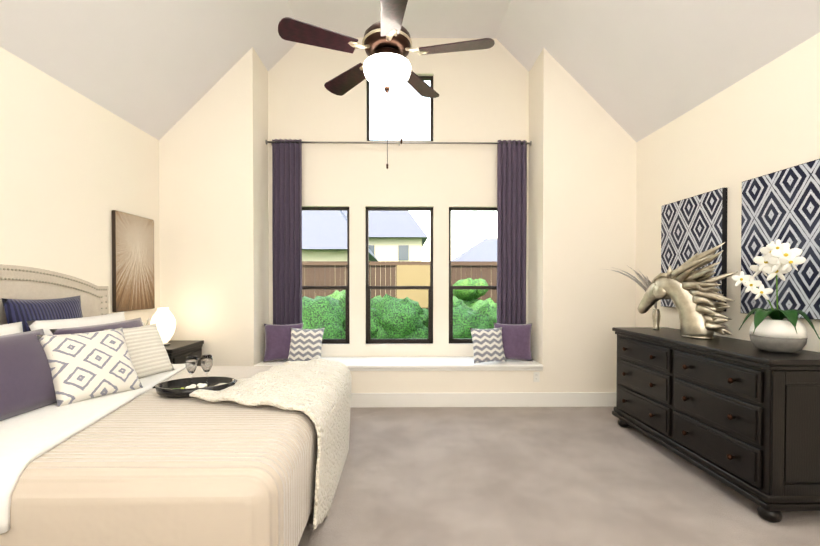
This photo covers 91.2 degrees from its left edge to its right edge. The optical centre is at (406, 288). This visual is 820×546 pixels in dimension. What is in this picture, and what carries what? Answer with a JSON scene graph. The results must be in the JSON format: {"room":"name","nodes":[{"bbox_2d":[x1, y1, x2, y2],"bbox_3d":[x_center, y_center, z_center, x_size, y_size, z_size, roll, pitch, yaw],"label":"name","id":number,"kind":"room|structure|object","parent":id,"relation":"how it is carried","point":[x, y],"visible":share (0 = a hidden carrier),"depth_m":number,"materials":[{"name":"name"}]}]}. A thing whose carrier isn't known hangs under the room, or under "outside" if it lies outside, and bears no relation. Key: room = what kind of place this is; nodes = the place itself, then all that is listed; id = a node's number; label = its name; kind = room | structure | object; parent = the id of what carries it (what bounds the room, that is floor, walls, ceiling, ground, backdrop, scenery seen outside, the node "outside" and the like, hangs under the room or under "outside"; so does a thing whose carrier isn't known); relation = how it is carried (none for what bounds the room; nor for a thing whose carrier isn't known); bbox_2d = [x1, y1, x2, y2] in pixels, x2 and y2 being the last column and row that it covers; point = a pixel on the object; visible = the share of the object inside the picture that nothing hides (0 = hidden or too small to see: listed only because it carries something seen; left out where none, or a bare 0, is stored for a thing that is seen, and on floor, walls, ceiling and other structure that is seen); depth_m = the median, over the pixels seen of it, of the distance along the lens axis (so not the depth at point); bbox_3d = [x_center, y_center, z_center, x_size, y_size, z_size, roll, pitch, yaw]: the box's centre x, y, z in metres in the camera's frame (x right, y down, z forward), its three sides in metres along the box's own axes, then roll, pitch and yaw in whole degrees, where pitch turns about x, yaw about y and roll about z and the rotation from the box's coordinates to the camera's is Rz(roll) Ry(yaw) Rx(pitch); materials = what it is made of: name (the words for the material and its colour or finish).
{"room":"bedroom","nodes":[
{"label":"bedroom","id":0,"kind":"room"},
{"bbox_2d":[0,47,159,325],"bbox_3d":[-2.782,-0.950,1.900,0.002,4.700,5.310,0,1,-1],"label":"wall","id":1,"kind":"structure","parent":0,"point":[67,161],"depth_m":3.30,"materials":[{"name":"paint"}]},
{"bbox_2d":[112,210,154,311],"bbox_3d":[-2.789,-0.260,4.113,0.036,0.970,0.600,0,1,-1],"label":"wall art","id":2,"kind":"object","parent":1,"relation":"attached to","point":[132,262],"visible":1,"depth_m":4.05,"materials":[{"name":"brown wood"}]},
{"bbox_2d":[160,37,635,392],"bbox_3d":[-0.083,-0.980,4.599,5.466,4.700,0.002,0,1,-1],"label":"wall","id":3,"kind":"structure","parent":0,"point":[194,181],"depth_m":4.64,"materials":[{"name":"paint"}]},
{"bbox_2d":[254,356,542,370],"bbox_3d":[-0.094,0.912,4.868,3.322,0.070,0.565,0,1,-1],"label":"sill","id":4,"kind":"structure","parent":3,"relation":"attached to","point":[425,363],"depth_m":4.63,"materials":[{"name":"white"}]},
{"bbox_2d":[263,323,302,361],"bbox_3d":[-1.486,0.649,4.840,0.460,0.460,0.130,0,-13,-13],"label":"pillow","id":5,"kind":"object","parent":4,"relation":"on","point":[277,341],"visible":0.71,"depth_m":4.78,"materials":[{"name":"purple fabric"}]},
{"bbox_2d":[287,328,324,360],"bbox_3d":[-1.184,0.671,4.704,0.420,0.420,0.120,0,-15,7],"label":"pillow","id":6,"kind":"object","parent":4,"relation":"on","point":[305,344],"visible":0.9,"depth_m":4.66,"materials":[{"name":"fabric"}]},
{"bbox_2d":[470,327,505,363],"bbox_3d":[0.960,0.671,4.731,0.420,0.420,0.120,0,-15,-15],"label":"pillow","id":7,"kind":"object","parent":4,"relation":"on","point":[487,345],"visible":1,"depth_m":4.68,"materials":[{"name":"fabric"}]},
{"bbox_2d":[494,323,532,361],"bbox_3d":[1.288,0.649,4.875,0.460,0.460,0.130,0,-13,13],"label":"pillow","id":8,"kind":"object","parent":4,"relation":"on","point":[516,339],"visible":0.81,"depth_m":4.82,"materials":[{"name":"purple fabric"}]},
{"bbox_2d":[265,139,531,324],"bbox_3d":[-0.097,-0.499,5.065,3.322,2.724,0.135,0,1,-1],"label":"curtains","id":9,"kind":"object","parent":3,"relation":"attached to","point":[287,220],"visible":0.77,"depth_m":5.04,"materials":[{"name":"fabric"}]},
{"bbox_2d":[302,76,496,343],"bbox_3d":[-0.098,-1.009,5.209,3.019,3.455,0.060,0,1,-1],"label":"window frames","id":10,"kind":"structure","parent":3,"relation":"in","point":[369,340],"depth_m":5.20,"materials":[{"name":"brown metal"}]},
{"bbox_2d":[351,392,616,407],"bbox_3d":[-0.083,1.287,4.620,5.484,0.165,0.027,0,1,-1],"label":"baseboard","id":11,"kind":"structure","parent":3,"relation":"attached to","point":[530,399],"depth_m":4.61,"materials":[{"name":"white"}]},
{"bbox_2d":[533,372,539,381],"bbox_3d":[1.500,1.025,4.636,0.070,0.115,0.010,0,1,-1],"label":"electrical outlet plate","id":12,"kind":"object","parent":3,"relation":"attached to","point":[536,376],"visible":1,"depth_m":4.63,"materials":[{"name":"white plastic"}]},
{"bbox_2d":[0,0,819,141],"bbox_3d":[-0.054,-2.405,2.323,5.466,1.500,6.180,0,1,-1],"label":"ceiling","id":13,"kind":"structure","parent":0,"point":[637,70],"depth_m":3.76,"materials":[{"name":"paint"}]},
{"bbox_2d":[278,0,494,168],"bbox_3d":[-0.105,-1.956,2.503,1.270,2.398,1.253,0,1,-1],"label":"ceiling fan","id":14,"kind":"object","parent":13,"relation":"hanging from","point":[386,45],"visible":1,"depth_m":2.44,"materials":[{"name":"brown wood"}]},
{"bbox_2d":[298,407,819,545],"bbox_3d":[-0.049,1.400,1.951,5.466,0.001,5.350,0,1,-1],"label":"floor carpet","id":15,"kind":"object","parent":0,"point":[505,476],"depth_m":2.77,"materials":[{"name":"beige carpet"}]},
{"bbox_2d":[0,264,350,545],"bbox_3d":[-1.636,0.758,2.679,2.302,1.833,2.244,0,1,-1],"label":"bed","id":16,"kind":"object","parent":15,"relation":"on","point":[116,429],"visible":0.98,"depth_m":2.12,"materials":[{"name":"beige fabric"}]},
{"bbox_2d":[0,322,22,335],"bbox_3d":[-2.435,0.463,2.155,0.170,0.500,0.930,-16,1,-1],"label":"pillow","id":17,"kind":"object","parent":16,"relation":"on","point":[10,328],"depth_m":2.50,"materials":[{"name":"white fabric"}]},
{"bbox_2d":[0,329,56,420],"bbox_3d":[-2.255,0.493,2.128,0.190,0.500,0.980,-26,1,0],"label":"pillow","id":18,"kind":"object","parent":16,"relation":"on","point":[28,362],"depth_m":2.30,"materials":[{"name":"purple fabric"}]},
{"bbox_2d":[27,311,124,334],"bbox_3d":[-2.447,0.452,3.115,0.170,0.500,0.930,-16,1,-1],"label":"pillow","id":19,"kind":"object","parent":16,"relation":"on","point":[72,320],"depth_m":2.95,"materials":[{"name":"white fabric"}]},
{"bbox_2d":[49,318,142,334],"bbox_3d":[-2.277,0.487,3.127,0.170,0.480,0.930,-24,1,0],"label":"pillow","id":20,"kind":"object","parent":16,"relation":"on","point":[113,324],"depth_m":3.03,"materials":[{"name":"white fabric"}]},
{"bbox_2d":[153,355,236,397],"bbox_3d":[-1.446,0.593,2.759,0.518,0.231,0.357,0,1,-1],"label":"tray","id":21,"kind":"object","parent":16,"relation":"on","point":[177,388],"depth_m":2.78,"materials":[{"name":"black paint"}]},
{"bbox_2d":[189,358,350,528],"bbox_3d":[-0.933,1.161,2.942,0.889,1.021,1.673,0,1,-1],"label":"throw","id":22,"kind":"object","parent":16,"relation":"on","point":[311,399],"depth_m":2.50,"materials":[{"name":"beige fabric"}]},
{"bbox_2d":[165,340,203,365],"bbox_3d":[-2.532,0.984,4.230,0.538,0.780,0.640,0,1,-1],"label":"nightstand","id":23,"kind":"object","parent":15,"relation":"on","point":[178,351],"visible":0.15,"depth_m":4.22,"materials":[{"name":"brown wood"}]},
{"bbox_2d":[150,307,175,345],"bbox_3d":[-2.541,0.398,4.183,0.230,0.390,0.230,0,1,-1],"label":"table lamp","id":24,"kind":"object","parent":23,"relation":"on","point":[163,318],"visible":0.77,"depth_m":4.12,"materials":[{"name":"white"}]},
{"bbox_2d":[612,327,819,522],"bbox_3d":[2.355,0.896,3.201,0.597,0.980,1.740,0,1,-1],"label":"dresser","id":25,"kind":"object","parent":15,"relation":"on","point":[741,417],"visible":1,"depth_m":2.61,"materials":[{"name":"brown wood"}]},
{"bbox_2d":[606,266,660,329],"bbox_3d":[2.192,0.088,3.930,0.505,0.614,0.318,0,1,-1],"label":"vase","id":26,"kind":"object","parent":25,"relation":"on","point":[656,315],"visible":0.79,"depth_m":3.87,"materials":[{"name":"silver metal"}]},
{"bbox_2d":[637,242,736,338],"bbox_3d":[2.330,0.021,3.427,0.202,0.758,0.806,0,1,-19],"label":"head sculpture","id":27,"kind":"object","parent":25,"relation":"on","point":[689,291],"visible":1,"depth_m":3.25,"materials":[{"name":"silver metal"}]},
{"bbox_2d":[732,239,819,352],"bbox_3d":[2.378,0.048,2.649,0.395,0.723,0.467,0,1,-1],"label":"orchid pot","id":28,"kind":"object","parent":25,"relation":"on","point":[780,331],"visible":1,"depth_m":2.56,"materials":[{"name":"ceramic"}]},
{"bbox_2d":[636,33,819,351],"bbox_3d":[2.684,-0.951,1.970,0.002,4.700,5.310,0,1,-1],"label":"wall","id":29,"kind":"structure","parent":0,"point":[766,122],"depth_m":3.28,"materials":[{"name":"paint"}]},
{"bbox_2d":[661,188,726,311],"bbox_3d":[2.638,-0.325,3.730,0.040,1.030,0.789,0,1,-1],"label":"wall art","id":30,"kind":"object","parent":29,"relation":"attached to","point":[692,226],"visible":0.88,"depth_m":3.64,"materials":[{"name":"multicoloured fabric"}]},
{"bbox_2d":[741,159,819,319],"bbox_3d":[2.651,-0.314,2.757,0.040,1.030,0.791,0,1,-1],"label":"wall art","id":31,"kind":"object","parent":29,"relation":"attached to","point":[783,205],"visible":0.94,"depth_m":2.77,"materials":[{"name":"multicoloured fabric"}]},
{"label":"outside","id":32,"kind":"structure","parent":0,"visible":0},
{"label":"ground","id":33,"kind":"structure","parent":32,"visible":0},
{"bbox_2d":[302,210,377,298],"bbox_3d":[-8.445,-3.044,23.672,13.000,8.800,11.000,0,1,-1],"label":"house","id":34,"kind":"structure","parent":33,"relation":"on","point":[324,235],"depth_m":18.96,"materials":[{"name":"grey"}]},
{"bbox_2d":[342,211,427,295],"bbox_3d":[-4.450,-4.624,39.708,12.400,11.600,11.000,0,1,-1],"label":"house","id":35,"kind":"structure","parent":33,"relation":"on","point":[398,236],"depth_m":34.78,"materials":[{"name":"grey"}]},
{"bbox_2d":[302,290,496,338],"bbox_3d":[-0.049,0.837,7.959,9.172,1.612,2.800,0,1,-1],"label":"bushes","id":36,"kind":"object","parent":33,"relation":"on","point":[396,318],"visible":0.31,"depth_m":7.39,"materials":[{"name":"green plant"}]},
{"bbox_2d":[302,261,496,308],"bbox_3d":[-0.030,0.345,11.300,28.112,2.200,0.078,0,1,-1],"label":"fence","id":37,"kind":"object","parent":33,"relation":"on","point":[393,273],"visible":0.06,"depth_m":11.28,"materials":[{"name":"brown wood"}]},
{"bbox_2d":[453,278,488,306],"bbox_3d":[1.691,0.593,10.434,1.018,1.727,0.915,0,1,-1],"label":"tree","id":38,"kind":"object","parent":33,"relation":"on","point":[469,297],"visible":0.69,"depth_m":10.23,"materials":[{"name":"green plant"}]},
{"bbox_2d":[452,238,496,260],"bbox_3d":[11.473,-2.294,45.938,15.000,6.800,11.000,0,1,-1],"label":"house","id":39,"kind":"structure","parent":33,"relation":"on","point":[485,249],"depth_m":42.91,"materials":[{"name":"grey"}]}
]}

